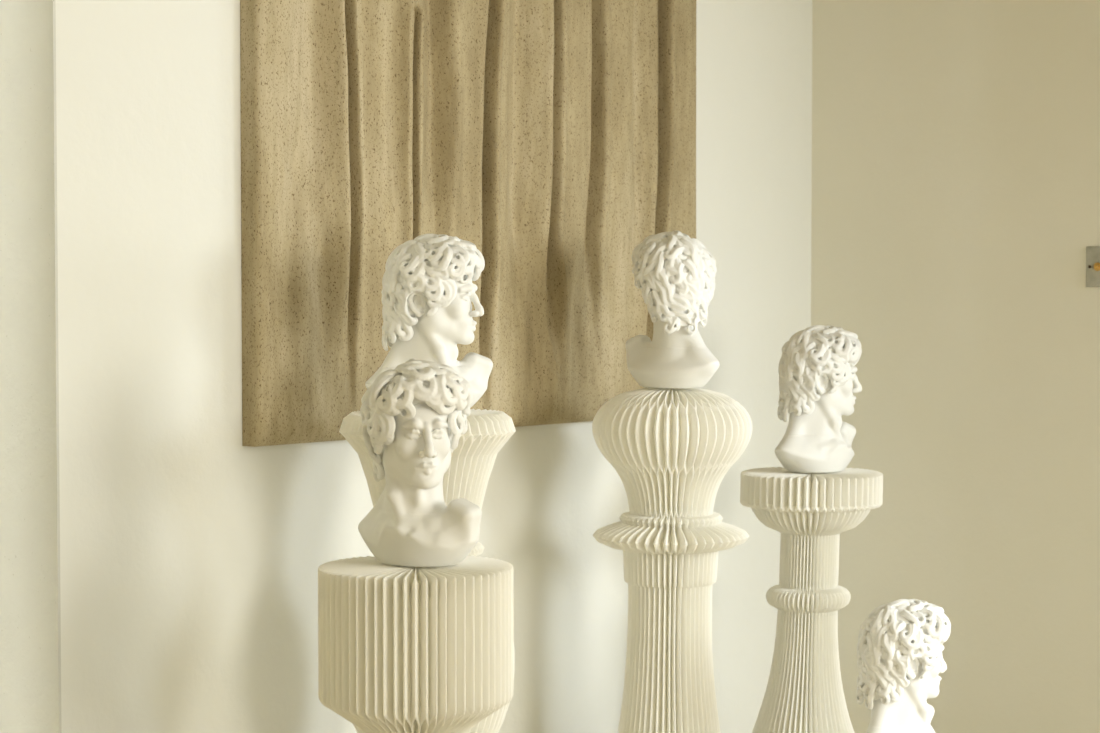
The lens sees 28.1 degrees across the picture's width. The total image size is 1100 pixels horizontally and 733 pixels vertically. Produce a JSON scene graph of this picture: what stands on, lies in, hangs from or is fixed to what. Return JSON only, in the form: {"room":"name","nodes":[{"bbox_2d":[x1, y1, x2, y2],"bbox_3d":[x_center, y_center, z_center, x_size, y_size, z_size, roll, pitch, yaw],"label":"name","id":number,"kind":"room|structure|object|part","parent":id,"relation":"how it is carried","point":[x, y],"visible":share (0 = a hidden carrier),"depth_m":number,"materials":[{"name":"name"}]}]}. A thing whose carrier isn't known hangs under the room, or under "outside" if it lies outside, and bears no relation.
{"room":"museum","nodes":[
{"label":"museum","id":0,"kind":"room"},
{"bbox_2d":[0,0,61,732],"bbox_3d":[-1.549,-0.423,4.663,1.600,3.100,0.006,2,3,40],"label":"wall pier","id":1,"kind":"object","parent":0,"point":[30,610],"visible":1,"depth_m":4.22,"materials":[{"name":"beige paint"}]},
{"bbox_2d":[55,0,811,732],"bbox_3d":[-0.113,-0.446,5.296,0.200,3.100,2.804,2,3,40],"label":"wall","id":2,"kind":"structure","parent":0,"point":[191,555],"depth_m":4.51,"materials":[{"name":"beige paint"}]},
{"bbox_2d":[240,0,695,446],"bbox_3d":[-0.112,-0.667,5.063,0.088,1.620,1.528,2,3,40],"label":"relief panel","id":3,"kind":"object","parent":2,"relation":"attached to","point":[552,138],"visible":0.84,"depth_m":4.95,"materials":[{"name":"fabric"}]},
{"bbox_2d":[811,0,1099,732],"bbox_3d":[2.046,-0.443,5.196,3.250,3.100,0.200,2,3,40],"label":"wall","id":4,"kind":"structure","parent":0,"point":[955,214],"depth_m":5.84,"materials":[{"name":"beige paint"}]},
{"bbox_2d":[1086,246,1099,286],"bbox_3d":[1.403,-0.254,5.585,0.104,0.104,0.034,2,3,40],"label":"light switch","id":5,"kind":"object","parent":4,"relation":"attached to","point":[1092,252],"visible":1,"depth_m":5.61,"materials":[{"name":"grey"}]},
{"bbox_3d":[-0.628,1.298,1.441,11.292,0.100,12.162,0,2,0],"label":"floor","id":6,"kind":"structure","parent":0,"visible":0},
{"bbox_2d":[318,556,513,732],"bbox_3d":[-0.233,0.751,3.841,0.339,0.814,0.339,1,2,29],"label":"pedestal","id":7,"kind":"object","parent":6,"relation":"on","point":[402,649],"visible":0.96,"depth_m":3.70,"materials":[{"name":"white paper"}]},
{"bbox_2d":[358,359,481,566],"bbox_3d":[-0.234,0.165,3.832,0.190,0.358,0.233,-1,2,-17],"label":"bust","id":8,"kind":"object","parent":7,"relation":"on","point":[414,414],"visible":1,"depth_m":3.76,"materials":[{"name":"white"}]},
{"bbox_2d":[339,409,515,732],"bbox_3d":[-0.245,0.614,4.426,0.354,1.046,0.354,1,2,32],"label":"pedestal","id":9,"kind":"object","parent":6,"relation":"on","point":[468,473],"visible":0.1,"depth_m":4.33,"materials":[{"name":"white"}]},
{"bbox_2d":[365,234,492,407],"bbox_3d":[-0.242,-0.086,4.405,0.226,0.359,0.195,1,2,14],"label":"bust","id":10,"kind":"object","parent":9,"relation":"on","point":[428,291],"visible":0.86,"depth_m":4.35,"materials":[{"name":"white"}]},
{"bbox_3d":[-0.245,0.596,4.425,0.348,0.435,0.348,0,2,0],"label":"bulb","id":11,"kind":"part","parent":9,"relation":"part of","materials":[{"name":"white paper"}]},
{"bbox_2d":[592,388,752,732],"bbox_3d":[0.277,0.581,5.035,0.370,1.065,0.366,0,2,5],"label":"pedestal","id":12,"kind":"object","parent":6,"relation":"on","point":[671,451],"visible":0.98,"depth_m":4.94,"materials":[{"name":"white paper"}]},
{"bbox_2d":[625,230,719,388],"bbox_3d":[0.282,-0.130,4.995,0.190,0.358,0.233,0,2,-10],"label":"bust","id":13,"kind":"object","parent":12,"relation":"on","point":[675,273],"visible":1,"depth_m":4.93,"materials":[{"name":"white"}]},
{"bbox_3d":[0.279,0.195,5.021,0.366,0.293,0.366,0,2,0],"label":"bulb","id":14,"kind":"part","parent":12,"relation":"part of","materials":[{"name":"white paper"}]},
{"bbox_2d":[740,467,882,732],"bbox_3d":[0.621,0.720,5.380,0.460,0.930,0.460,0,2,0],"label":"pedestal","id":15,"kind":"object","parent":6,"relation":"on","point":[804,693],"visible":0.97,"depth_m":5.31,"materials":[{"name":"white paper"}]},
{"bbox_2d":[775,325,861,472],"bbox_3d":[0.650,0.078,5.356,0.233,0.359,0.190,0,2,-8],"label":"bust","id":16,"kind":"object","parent":15,"relation":"on","point":[817,369],"visible":1,"depth_m":5.30,"materials":[{"name":"white"}]},
{"bbox_3d":[0.782,1.006,4.811,0.276,0.275,0.277,0,2,0],"label":"pedestal","id":17,"kind":"object","parent":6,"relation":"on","visible":0},
{"bbox_2d":[856,599,950,732],"bbox_3d":[0.763,0.685,4.796,0.233,0.358,0.190,-1,2,-18],"label":"bust","id":18,"kind":"object","parent":17,"relation":"on","point":[900,660],"visible":1,"depth_m":4.74,"materials":[{"name":"white"}]}
]}

